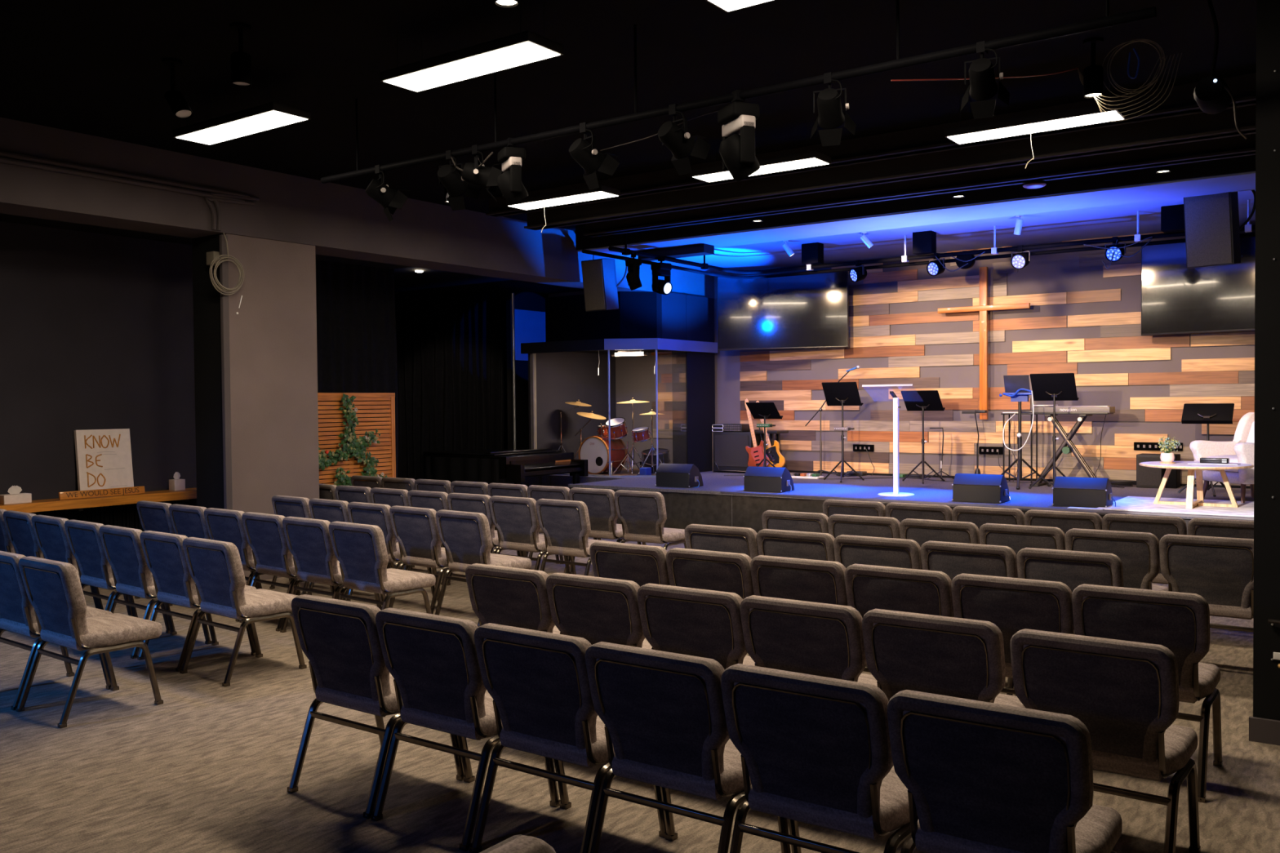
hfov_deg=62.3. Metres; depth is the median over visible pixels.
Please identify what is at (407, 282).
ceiling
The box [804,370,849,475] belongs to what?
microphone stand
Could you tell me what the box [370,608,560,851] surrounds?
banquet chair
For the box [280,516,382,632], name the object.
banquet chair
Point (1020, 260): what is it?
light
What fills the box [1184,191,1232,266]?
grille
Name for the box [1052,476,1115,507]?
floor monitor
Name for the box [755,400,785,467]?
electric guitar
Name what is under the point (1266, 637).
pillar
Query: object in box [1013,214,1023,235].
spotlight
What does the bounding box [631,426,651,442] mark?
drum
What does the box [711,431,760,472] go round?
amplifier
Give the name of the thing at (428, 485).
banquet chair
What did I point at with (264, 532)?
banquet chair
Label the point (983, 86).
stage light
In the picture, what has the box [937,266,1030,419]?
wooden cross
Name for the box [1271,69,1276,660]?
screws
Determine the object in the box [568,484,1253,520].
trim
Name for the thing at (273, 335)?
pillar
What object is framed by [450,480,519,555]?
banquet chair
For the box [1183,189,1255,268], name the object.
speaker
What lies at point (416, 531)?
banquet chair
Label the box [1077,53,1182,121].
wire loop
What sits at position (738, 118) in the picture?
stage light
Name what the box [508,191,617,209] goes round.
diffuser
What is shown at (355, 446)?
climbing plant
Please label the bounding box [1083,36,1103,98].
pendant light
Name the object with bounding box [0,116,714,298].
beam
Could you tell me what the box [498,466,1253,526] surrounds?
floor
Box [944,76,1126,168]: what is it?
ceiling light
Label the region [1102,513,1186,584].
banquet chair
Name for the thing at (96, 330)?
wall
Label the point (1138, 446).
socket
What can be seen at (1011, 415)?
cable
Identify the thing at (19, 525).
banquet chair
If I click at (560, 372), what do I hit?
booth
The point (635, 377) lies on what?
wall
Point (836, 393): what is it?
music stand
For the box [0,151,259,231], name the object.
conduit
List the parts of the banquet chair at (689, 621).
panel, backrest, seat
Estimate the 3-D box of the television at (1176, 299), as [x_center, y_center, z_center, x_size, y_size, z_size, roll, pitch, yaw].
[6.943,-1.658,12.426,1.930,1.100,0.304,1,2,42]
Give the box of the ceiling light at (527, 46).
[379,0,564,92]
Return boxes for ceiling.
[0,0,1256,231]
[0,213,583,297]
[635,189,1255,272]
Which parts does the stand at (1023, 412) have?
leg, leg, leg, leg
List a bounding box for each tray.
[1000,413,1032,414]
[1003,392,1031,401]
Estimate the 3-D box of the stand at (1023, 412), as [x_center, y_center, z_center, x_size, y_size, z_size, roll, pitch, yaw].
[4.934,0.260,13.734,0.420,0.930,0.300,0,2,36]
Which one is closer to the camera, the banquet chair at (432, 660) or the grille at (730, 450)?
the banquet chair at (432, 660)
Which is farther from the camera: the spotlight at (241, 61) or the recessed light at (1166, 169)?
the recessed light at (1166, 169)
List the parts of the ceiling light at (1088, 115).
dangling cord, frame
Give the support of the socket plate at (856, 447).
attached to the cladding
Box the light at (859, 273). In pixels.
[848,260,866,282]
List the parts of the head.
handle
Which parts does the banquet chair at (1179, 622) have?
panel, backrest, frame, seat, leg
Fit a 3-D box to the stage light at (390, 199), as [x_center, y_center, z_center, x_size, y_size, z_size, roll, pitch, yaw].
[-1.844,-1.702,7.738,0.319,0.393,0.259,-1,1,-26]
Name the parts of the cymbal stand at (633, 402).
leg, leg, leg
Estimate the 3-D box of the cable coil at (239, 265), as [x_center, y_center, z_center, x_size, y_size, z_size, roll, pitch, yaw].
[-3.814,-1.502,9.793,0.058,0.574,0.356,0,2,36]
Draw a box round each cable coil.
[209,232,244,295]
[835,471,856,476]
[904,474,926,478]
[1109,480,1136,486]
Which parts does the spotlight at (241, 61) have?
stem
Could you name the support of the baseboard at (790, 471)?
attached to the wall at (635, 377)
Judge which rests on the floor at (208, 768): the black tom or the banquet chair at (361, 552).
the banquet chair at (361, 552)
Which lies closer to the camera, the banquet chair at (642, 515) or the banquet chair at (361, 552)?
the banquet chair at (361, 552)
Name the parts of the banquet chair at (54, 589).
frame, panel, backrest, frame, seat, leg, leg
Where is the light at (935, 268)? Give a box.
[926,253,945,275]
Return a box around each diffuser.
[176,110,306,144]
[383,41,559,91]
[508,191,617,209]
[693,157,828,182]
[947,111,1123,143]
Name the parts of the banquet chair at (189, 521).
panel, backrest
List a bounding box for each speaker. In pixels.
[581,254,627,311]
[1136,453,1164,488]
[1164,453,1180,488]
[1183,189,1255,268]
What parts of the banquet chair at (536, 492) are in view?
panel, backrest, leg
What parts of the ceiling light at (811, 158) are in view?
frame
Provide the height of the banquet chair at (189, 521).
0.860 m
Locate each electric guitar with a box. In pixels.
[743,399,769,466]
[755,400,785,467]
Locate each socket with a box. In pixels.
[981,448,998,452]
[1137,444,1156,448]
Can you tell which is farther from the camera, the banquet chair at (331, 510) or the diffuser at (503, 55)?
the banquet chair at (331, 510)
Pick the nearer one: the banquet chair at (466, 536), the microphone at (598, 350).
the banquet chair at (466, 536)
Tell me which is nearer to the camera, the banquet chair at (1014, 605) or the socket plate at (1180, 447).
the banquet chair at (1014, 605)
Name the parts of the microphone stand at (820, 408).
leg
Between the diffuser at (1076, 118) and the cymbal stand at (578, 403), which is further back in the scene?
the cymbal stand at (578, 403)
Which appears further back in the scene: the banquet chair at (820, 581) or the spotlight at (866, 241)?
the spotlight at (866, 241)
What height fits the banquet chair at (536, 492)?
0.860 m
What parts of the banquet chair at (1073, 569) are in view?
panel, backrest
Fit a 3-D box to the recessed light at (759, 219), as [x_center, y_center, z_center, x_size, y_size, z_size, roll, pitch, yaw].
[1.251,-2.361,11.290,0.122,0.350,0.122,0,2,36]
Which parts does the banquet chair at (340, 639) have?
frame, panel, backrest, seat, leg, frame, leg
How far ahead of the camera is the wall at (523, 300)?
18.25 m
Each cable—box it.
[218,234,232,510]
[450,151,493,171]
[600,110,718,151]
[724,475,1124,488]
[890,67,1078,80]
[935,236,1152,271]
[1002,391,1034,450]
[1009,415,1017,481]
[1094,414,1106,474]
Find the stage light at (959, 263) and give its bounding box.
[945,250,975,269]
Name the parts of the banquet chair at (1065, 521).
panel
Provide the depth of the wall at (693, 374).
16.07 m
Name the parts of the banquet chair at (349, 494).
panel, backrest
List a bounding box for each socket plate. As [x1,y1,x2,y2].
[853,444,874,451]
[978,446,1003,454]
[1133,442,1162,450]
[1165,442,1182,450]
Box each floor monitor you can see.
[654,463,703,488]
[742,466,794,492]
[951,473,1010,503]
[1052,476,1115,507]
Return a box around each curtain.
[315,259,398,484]
[395,293,504,479]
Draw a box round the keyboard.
[1031,405,1115,414]
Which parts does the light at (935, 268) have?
plate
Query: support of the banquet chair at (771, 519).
on the floor at (208, 768)
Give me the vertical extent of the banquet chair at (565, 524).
0.860 m
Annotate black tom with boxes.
[640,448,670,474]
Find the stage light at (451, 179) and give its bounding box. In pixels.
[437,150,480,210]
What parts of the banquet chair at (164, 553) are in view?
frame, panel, backrest, frame, seat, leg, leg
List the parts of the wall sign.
plate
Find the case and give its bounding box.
[1200,457,1229,463]
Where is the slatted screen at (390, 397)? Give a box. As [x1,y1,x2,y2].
[317,392,395,485]
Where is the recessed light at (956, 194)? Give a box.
[951,191,964,198]
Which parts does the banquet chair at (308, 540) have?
frame, panel, backrest, seat, frame, leg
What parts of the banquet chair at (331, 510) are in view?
panel, backrest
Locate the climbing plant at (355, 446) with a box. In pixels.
[318,393,387,485]
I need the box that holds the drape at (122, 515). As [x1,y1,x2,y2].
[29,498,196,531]
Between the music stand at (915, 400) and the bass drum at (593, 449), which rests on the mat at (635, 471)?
the bass drum at (593, 449)
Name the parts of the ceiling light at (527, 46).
frame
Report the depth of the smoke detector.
9.45 m
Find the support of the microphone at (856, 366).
on the microphone stand at (820, 408)
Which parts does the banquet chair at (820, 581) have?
panel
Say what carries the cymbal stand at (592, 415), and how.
on the mat at (635, 471)
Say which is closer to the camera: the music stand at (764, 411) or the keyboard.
the keyboard
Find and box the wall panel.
[514,309,546,360]
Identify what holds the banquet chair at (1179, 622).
on the floor at (208, 768)
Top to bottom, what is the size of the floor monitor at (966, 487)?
0.293 m
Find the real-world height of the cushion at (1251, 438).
0.346 m
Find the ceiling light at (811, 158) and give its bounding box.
[690,128,831,182]
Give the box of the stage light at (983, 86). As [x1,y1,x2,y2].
[960,40,1009,119]
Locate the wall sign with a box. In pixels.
[1273,652,1279,668]
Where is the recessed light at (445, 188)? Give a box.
[444,164,455,203]
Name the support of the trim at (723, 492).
attached to the trim at (712, 492)
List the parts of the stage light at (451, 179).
barn door, barn door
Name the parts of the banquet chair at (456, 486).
panel, backrest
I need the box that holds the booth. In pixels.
[520,337,717,477]
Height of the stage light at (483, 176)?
0.368 m
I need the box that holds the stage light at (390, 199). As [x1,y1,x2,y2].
[364,164,410,222]
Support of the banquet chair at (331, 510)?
on the floor at (208, 768)
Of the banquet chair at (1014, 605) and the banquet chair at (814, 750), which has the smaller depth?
the banquet chair at (814, 750)
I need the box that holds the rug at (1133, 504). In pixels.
[1096,496,1253,517]
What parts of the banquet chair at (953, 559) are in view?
panel, backrest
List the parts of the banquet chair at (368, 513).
panel, backrest, leg, frame, seat, leg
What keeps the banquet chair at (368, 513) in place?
on the floor at (208, 768)
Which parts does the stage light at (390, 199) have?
knob, barn door, barn door, barn door, barn door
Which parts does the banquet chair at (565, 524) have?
frame, panel, backrest, leg, seat, frame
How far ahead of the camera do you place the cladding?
14.41 m
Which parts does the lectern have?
post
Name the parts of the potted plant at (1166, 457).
pot, stem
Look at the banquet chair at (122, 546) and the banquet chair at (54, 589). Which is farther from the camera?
the banquet chair at (122, 546)
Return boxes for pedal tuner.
[756,423,775,426]
[834,426,854,431]
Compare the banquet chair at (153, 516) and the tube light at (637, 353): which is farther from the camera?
the tube light at (637, 353)
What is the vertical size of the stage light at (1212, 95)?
1.015 m
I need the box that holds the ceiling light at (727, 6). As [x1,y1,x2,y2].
[705,0,774,12]
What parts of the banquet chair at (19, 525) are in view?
panel, backrest, frame, leg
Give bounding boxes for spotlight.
[162,57,193,119]
[229,22,252,87]
[782,240,794,256]
[860,231,873,248]
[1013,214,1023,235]
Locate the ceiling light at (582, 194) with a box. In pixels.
[506,179,620,209]
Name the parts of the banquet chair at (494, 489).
panel, backrest, leg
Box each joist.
[485,72,1256,217]
[524,105,1255,230]
[582,133,1255,236]
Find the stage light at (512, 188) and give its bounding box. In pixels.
[497,137,528,205]
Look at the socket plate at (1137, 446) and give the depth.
13.15 m
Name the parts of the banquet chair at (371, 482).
panel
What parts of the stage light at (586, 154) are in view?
barn door, knob, barn door, barn door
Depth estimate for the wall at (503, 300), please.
20.45 m
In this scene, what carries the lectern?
on the floor at (931, 491)
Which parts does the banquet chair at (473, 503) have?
panel, backrest, frame, seat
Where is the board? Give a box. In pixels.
[790,472,823,479]
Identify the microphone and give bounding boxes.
[597,350,599,375]
[846,365,860,372]
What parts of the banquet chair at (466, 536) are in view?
frame, panel, backrest, frame, seat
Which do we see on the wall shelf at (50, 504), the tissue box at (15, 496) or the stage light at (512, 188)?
the tissue box at (15, 496)
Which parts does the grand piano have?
lid, folded lid, key lid, leg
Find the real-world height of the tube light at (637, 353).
0.078 m
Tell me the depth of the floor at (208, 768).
4.82 m
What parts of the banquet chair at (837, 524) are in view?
panel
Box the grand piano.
[420,448,587,486]
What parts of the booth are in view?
frame post, sill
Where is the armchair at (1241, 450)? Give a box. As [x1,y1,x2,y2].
[1189,412,1254,502]
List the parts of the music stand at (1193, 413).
leg, leg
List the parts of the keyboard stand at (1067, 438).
leg, leg, arm, leg, leg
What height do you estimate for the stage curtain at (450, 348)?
3.600 m
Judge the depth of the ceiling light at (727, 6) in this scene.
5.23 m
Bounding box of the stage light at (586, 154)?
[568,122,619,190]
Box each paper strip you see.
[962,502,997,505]
[1067,506,1103,510]
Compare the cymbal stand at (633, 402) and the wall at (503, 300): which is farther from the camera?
the wall at (503, 300)
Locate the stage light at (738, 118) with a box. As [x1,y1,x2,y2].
[717,89,759,182]
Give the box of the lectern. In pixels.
[862,383,915,496]
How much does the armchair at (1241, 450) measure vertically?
0.948 m
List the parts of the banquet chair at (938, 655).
frame, panel, seat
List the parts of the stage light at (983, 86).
barn door, barn door, knob, barn door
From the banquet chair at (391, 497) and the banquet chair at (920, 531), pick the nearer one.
the banquet chair at (920, 531)
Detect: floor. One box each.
[0,533,1279,852]
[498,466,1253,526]
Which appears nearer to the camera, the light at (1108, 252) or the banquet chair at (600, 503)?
the banquet chair at (600, 503)
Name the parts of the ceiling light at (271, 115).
frame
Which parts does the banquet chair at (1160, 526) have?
panel, backrest, seat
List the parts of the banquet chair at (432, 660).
frame, panel, backrest, seat, leg, frame, leg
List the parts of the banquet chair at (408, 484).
panel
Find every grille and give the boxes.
[581,259,605,311]
[715,435,748,466]
[1137,457,1159,485]
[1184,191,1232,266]
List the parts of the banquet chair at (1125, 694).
panel, backrest, seat, frame, leg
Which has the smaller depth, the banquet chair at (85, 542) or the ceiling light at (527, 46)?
the ceiling light at (527, 46)
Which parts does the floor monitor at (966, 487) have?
input plate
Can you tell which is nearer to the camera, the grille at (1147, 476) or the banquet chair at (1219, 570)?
the banquet chair at (1219, 570)
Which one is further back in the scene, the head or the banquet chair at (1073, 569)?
the head
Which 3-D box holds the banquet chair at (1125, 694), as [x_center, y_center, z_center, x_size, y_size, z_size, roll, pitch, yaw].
[1.702,1.156,3.872,0.544,0.860,0.585,1,2,37]
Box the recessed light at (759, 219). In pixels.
[751,216,763,222]
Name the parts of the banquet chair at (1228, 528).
panel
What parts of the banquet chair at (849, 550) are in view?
panel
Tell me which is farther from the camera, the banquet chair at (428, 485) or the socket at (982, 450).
the socket at (982, 450)
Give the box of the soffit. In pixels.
[577,171,1255,257]
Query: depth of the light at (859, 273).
13.41 m
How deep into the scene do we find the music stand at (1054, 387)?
12.49 m
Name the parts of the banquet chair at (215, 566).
frame, panel, backrest, frame, seat, leg, leg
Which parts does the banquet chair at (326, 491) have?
panel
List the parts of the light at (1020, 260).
plate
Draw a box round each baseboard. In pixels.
[788,470,1250,488]
[1248,716,1279,746]
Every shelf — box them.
[0,488,196,512]
[754,430,788,452]
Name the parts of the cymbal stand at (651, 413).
leg, leg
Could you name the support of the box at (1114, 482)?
on the floor at (931, 491)
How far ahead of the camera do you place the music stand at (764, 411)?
14.77 m
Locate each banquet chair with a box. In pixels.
[0,508,14,553]
[0,551,112,711]
[3,510,98,608]
[15,556,163,728]
[31,515,133,616]
[64,519,170,633]
[98,524,212,658]
[134,500,175,599]
[137,530,256,671]
[168,504,257,606]
[179,537,306,687]
[204,507,296,622]
[239,511,339,631]
[269,495,311,595]
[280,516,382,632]
[287,594,464,819]
[306,498,390,600]
[319,484,337,500]
[328,521,435,613]
[335,485,408,567]
[346,502,437,604]
[351,475,382,488]
[370,487,442,569]
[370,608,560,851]
[381,477,415,491]
[388,505,448,614]
[407,489,449,585]
[414,479,451,494]
[435,509,531,626]
[446,493,524,586]
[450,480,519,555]
[465,563,559,634]
[469,622,666,852]
[480,835,555,852]
[487,483,559,564]
[488,495,570,573]
[527,484,596,573]
[535,498,618,576]
[546,572,652,648]
[568,487,640,573]
[584,641,791,852]
[589,541,670,638]
[613,489,686,550]
[636,583,755,796]
[666,547,754,653]
[684,524,758,656]
[720,663,918,852]
[736,595,877,794]
[750,555,848,605]
[756,528,835,561]
[761,510,828,533]
[822,499,885,517]
[827,514,900,538]
[833,534,922,569]
[844,564,954,672]
[862,608,1026,708]
[884,502,952,522]
[887,689,1122,852]
[899,518,979,546]
[920,540,1017,695]
[951,506,1024,529]
[951,573,1074,694]
[978,523,1065,555]
[1009,628,1200,852]
[1015,547,1124,696]
[1024,509,1102,534]
[1064,528,1168,591]
[1071,583,1222,803]
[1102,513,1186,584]
[1159,533,1253,632]
[1187,517,1253,539]
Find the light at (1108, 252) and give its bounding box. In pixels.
[1104,236,1125,262]
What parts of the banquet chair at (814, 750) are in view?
frame, leg, panel, seat, frame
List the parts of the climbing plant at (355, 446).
white flower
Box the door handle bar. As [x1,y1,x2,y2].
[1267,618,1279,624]
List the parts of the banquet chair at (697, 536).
panel, backrest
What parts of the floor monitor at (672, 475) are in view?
input plate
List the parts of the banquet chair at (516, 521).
frame, panel, backrest, seat, leg, frame, leg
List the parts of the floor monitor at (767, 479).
input plate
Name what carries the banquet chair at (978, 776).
on the floor at (208, 768)
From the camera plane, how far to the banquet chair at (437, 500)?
10.01 m
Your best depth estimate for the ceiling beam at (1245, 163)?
10.43 m
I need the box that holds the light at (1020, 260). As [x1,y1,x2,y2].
[1010,244,1030,269]
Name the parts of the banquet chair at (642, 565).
panel, backrest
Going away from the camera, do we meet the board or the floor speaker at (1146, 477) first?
the floor speaker at (1146, 477)
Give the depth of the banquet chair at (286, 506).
9.56 m
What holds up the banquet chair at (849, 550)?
on the floor at (208, 768)
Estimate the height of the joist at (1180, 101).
0.190 m
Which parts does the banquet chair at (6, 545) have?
panel, frame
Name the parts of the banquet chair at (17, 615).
panel, backrest, frame, seat, leg, leg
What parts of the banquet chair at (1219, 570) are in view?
frame, panel, seat, frame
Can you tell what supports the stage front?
attached to the floor at (931, 491)
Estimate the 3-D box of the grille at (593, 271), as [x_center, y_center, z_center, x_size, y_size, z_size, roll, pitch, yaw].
[-0.602,-1.826,13.718,0.336,0.632,0.089,1,2,39]
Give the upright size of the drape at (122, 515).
0.700 m
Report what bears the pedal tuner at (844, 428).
attached to the music stand at (836, 393)
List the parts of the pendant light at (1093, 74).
stem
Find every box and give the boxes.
[0,485,31,504]
[168,471,185,490]
[206,251,219,268]
[637,243,714,261]
[846,471,866,475]
[898,473,907,477]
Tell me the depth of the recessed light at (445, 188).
10.03 m
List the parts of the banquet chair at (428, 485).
panel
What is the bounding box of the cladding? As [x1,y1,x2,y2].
[651,231,1254,485]
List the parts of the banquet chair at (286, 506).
panel, backrest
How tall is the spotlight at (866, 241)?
0.200 m
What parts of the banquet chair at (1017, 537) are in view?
panel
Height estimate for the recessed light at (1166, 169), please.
0.350 m
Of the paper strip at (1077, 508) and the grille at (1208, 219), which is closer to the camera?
the grille at (1208, 219)
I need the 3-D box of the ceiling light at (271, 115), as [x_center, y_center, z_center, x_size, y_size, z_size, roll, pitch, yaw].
[-2.837,-2.261,7.506,1.200,0.302,0.300,0,2,36]
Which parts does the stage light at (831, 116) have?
barn door, barn door, knob, barn door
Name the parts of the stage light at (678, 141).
barn door, knob, barn door, barn door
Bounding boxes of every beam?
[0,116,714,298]
[575,155,1255,249]
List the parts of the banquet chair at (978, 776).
frame, panel, seat, frame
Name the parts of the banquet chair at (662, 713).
frame, panel, backrest, leg, seat, frame, leg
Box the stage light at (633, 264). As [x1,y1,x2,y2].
[625,253,641,290]
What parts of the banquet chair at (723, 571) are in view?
panel, backrest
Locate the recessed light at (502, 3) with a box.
[494,0,518,8]
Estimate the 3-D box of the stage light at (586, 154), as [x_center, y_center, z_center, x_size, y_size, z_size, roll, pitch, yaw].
[-0.275,-1.688,6.622,0.266,0.397,0.325,0,2,36]
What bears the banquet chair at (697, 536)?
on the floor at (208, 768)
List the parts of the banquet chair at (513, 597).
panel, seat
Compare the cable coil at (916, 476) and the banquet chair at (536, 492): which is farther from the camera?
the cable coil at (916, 476)
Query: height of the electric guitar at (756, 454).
1.072 m
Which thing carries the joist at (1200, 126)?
attached to the ceiling at (96, 68)
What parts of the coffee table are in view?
leg, leg, cross rail, leg, leg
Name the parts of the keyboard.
plate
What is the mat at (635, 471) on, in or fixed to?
on the floor at (931, 491)
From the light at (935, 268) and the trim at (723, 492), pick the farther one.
the light at (935, 268)
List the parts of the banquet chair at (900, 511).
panel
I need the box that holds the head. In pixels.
[711,423,750,431]
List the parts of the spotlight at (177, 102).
stem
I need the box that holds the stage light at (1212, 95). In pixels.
[1193,0,1248,138]
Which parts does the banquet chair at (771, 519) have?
panel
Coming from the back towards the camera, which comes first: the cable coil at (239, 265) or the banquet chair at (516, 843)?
the cable coil at (239, 265)
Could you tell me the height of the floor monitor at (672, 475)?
0.293 m
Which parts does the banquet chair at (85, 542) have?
frame, panel, backrest, seat, frame, leg, leg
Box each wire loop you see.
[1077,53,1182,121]
[1102,39,1164,97]
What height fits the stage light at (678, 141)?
0.389 m
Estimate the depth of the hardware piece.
15.67 m
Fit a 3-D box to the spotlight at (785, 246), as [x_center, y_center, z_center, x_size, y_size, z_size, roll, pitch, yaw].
[1.883,-2.260,13.459,0.153,0.206,0.072,0,1,3]
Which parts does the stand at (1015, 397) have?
clamp arm, leg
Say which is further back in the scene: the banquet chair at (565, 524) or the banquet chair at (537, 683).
the banquet chair at (565, 524)
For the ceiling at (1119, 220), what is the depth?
13.18 m
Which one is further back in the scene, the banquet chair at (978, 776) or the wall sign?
the wall sign
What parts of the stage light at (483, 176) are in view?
knob, barn door, barn door, barn door, barn door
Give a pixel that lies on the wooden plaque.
(135, 490)
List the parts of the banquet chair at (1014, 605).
seat, panel, backrest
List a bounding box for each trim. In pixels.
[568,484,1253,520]
[720,491,1253,519]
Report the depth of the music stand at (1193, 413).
11.74 m
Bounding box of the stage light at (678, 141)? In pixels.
[657,103,711,175]
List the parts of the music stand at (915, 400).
leg, leg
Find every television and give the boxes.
[717,271,848,350]
[1141,236,1255,335]
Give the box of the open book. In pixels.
[1188,462,1239,465]
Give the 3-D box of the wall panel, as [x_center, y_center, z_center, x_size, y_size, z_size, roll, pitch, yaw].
[-1.906,-1.581,18.457,0.025,0.870,0.910,0,2,36]
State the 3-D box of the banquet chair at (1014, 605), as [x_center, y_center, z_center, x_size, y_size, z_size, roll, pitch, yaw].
[1.848,1.126,5.104,0.544,0.860,0.585,0,2,36]
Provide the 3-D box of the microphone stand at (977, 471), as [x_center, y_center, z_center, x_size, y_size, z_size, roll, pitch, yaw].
[4.456,0.250,14.114,0.320,0.940,0.200,0,2,36]
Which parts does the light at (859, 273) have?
plate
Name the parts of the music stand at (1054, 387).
leg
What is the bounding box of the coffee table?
[1138,461,1253,508]
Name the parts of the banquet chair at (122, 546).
frame, panel, backrest, seat, frame, leg, leg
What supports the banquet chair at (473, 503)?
on the floor at (208, 768)
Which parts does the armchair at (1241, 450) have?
leg, armrest, frame, leg, armrest, leg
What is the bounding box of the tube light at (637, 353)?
[611,350,648,356]
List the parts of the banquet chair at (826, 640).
panel, backrest, seat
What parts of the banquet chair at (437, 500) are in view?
panel, backrest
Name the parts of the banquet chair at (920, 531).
panel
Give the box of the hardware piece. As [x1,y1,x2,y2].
[613,441,651,475]
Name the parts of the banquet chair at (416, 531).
frame, panel, backrest, seat, leg, frame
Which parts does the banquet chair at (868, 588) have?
panel, backrest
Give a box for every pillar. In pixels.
[224,233,319,582]
[1253,0,1279,720]
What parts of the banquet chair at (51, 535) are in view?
panel, backrest, frame, leg, leg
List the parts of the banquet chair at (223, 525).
panel, backrest, seat, frame, leg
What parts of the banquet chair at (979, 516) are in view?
panel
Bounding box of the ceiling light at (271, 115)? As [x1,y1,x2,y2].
[173,68,311,145]
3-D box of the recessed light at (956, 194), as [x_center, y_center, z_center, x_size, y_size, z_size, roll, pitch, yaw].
[3.013,-2.347,10.023,0.122,0.350,0.122,0,2,36]
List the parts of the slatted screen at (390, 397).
rail, post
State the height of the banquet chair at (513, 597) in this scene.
0.860 m
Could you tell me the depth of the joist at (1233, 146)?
9.77 m
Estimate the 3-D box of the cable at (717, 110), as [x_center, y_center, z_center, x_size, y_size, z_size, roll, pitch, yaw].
[0.157,-1.786,6.365,1.000,0.115,0.006,0,2,36]
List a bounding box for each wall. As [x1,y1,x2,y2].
[0,221,196,500]
[191,233,223,509]
[501,297,507,448]
[506,289,547,448]
[545,291,657,342]
[547,223,1255,486]
[656,292,715,472]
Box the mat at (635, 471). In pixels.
[587,467,656,475]
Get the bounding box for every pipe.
[320,0,1156,183]
[582,199,1255,279]
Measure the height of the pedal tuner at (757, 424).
0.045 m
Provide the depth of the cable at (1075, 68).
6.08 m
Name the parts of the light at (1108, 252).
plate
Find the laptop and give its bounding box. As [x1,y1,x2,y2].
[1003,374,1030,392]
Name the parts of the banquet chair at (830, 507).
panel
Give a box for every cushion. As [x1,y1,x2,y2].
[1205,454,1238,471]
[1246,421,1254,443]
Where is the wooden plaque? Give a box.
[58,486,145,500]
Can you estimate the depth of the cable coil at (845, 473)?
15.12 m
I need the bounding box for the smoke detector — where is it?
[1022,181,1045,188]
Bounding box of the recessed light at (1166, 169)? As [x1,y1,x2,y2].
[1155,165,1170,173]
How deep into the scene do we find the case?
10.42 m
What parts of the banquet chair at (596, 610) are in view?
panel, seat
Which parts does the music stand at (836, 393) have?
leg, leg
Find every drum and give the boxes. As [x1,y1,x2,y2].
[577,423,626,475]
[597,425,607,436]
[604,417,627,439]
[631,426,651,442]
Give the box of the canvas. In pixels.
[74,428,133,490]
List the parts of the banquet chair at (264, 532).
frame, panel, backrest, frame, leg, seat, leg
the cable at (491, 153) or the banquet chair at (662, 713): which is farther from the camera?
the cable at (491, 153)
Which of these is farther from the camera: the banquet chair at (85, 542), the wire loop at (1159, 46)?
the banquet chair at (85, 542)
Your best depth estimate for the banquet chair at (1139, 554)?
6.56 m
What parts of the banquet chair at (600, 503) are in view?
panel, backrest, seat, frame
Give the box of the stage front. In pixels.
[568,487,1191,535]
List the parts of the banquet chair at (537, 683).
frame, panel, backrest, seat, leg, frame, leg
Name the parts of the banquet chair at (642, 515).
frame, panel, backrest, seat, frame, leg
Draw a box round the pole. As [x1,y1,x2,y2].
[511,293,515,448]
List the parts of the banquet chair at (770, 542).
panel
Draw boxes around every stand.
[556,399,591,452]
[573,410,606,458]
[617,396,648,475]
[637,408,664,474]
[746,402,782,466]
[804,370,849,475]
[821,382,864,482]
[900,390,945,484]
[927,427,954,480]
[961,409,986,474]
[999,388,1051,489]
[1000,410,1037,483]
[1028,373,1078,488]
[1030,414,1096,486]
[1177,403,1234,497]
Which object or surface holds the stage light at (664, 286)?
hanging from the pipe at (1172, 217)
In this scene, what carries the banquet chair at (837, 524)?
on the floor at (208, 768)
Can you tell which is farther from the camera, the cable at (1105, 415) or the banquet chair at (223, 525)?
the cable at (1105, 415)
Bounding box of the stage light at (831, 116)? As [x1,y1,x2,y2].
[809,71,855,146]
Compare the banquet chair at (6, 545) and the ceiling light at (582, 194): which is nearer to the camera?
the banquet chair at (6, 545)
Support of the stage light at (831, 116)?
hanging from the pipe at (1108, 20)
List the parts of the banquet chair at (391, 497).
panel, backrest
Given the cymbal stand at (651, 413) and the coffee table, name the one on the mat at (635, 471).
the cymbal stand at (651, 413)
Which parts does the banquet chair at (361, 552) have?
frame, panel, backrest, leg, frame, seat, leg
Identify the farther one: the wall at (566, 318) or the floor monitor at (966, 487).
the wall at (566, 318)
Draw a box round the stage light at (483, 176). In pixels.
[462,144,502,201]
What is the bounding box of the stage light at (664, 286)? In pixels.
[650,256,672,294]
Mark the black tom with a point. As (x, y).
(663, 453)
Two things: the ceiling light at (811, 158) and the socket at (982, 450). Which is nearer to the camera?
the ceiling light at (811, 158)
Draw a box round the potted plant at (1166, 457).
[1157,435,1180,463]
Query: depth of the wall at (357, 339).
13.18 m
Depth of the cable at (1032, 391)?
12.82 m
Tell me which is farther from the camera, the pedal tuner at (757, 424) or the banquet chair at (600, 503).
the pedal tuner at (757, 424)
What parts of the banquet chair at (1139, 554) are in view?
panel, frame, seat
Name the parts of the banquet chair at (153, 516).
panel, backrest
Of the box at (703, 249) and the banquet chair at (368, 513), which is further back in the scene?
the box at (703, 249)

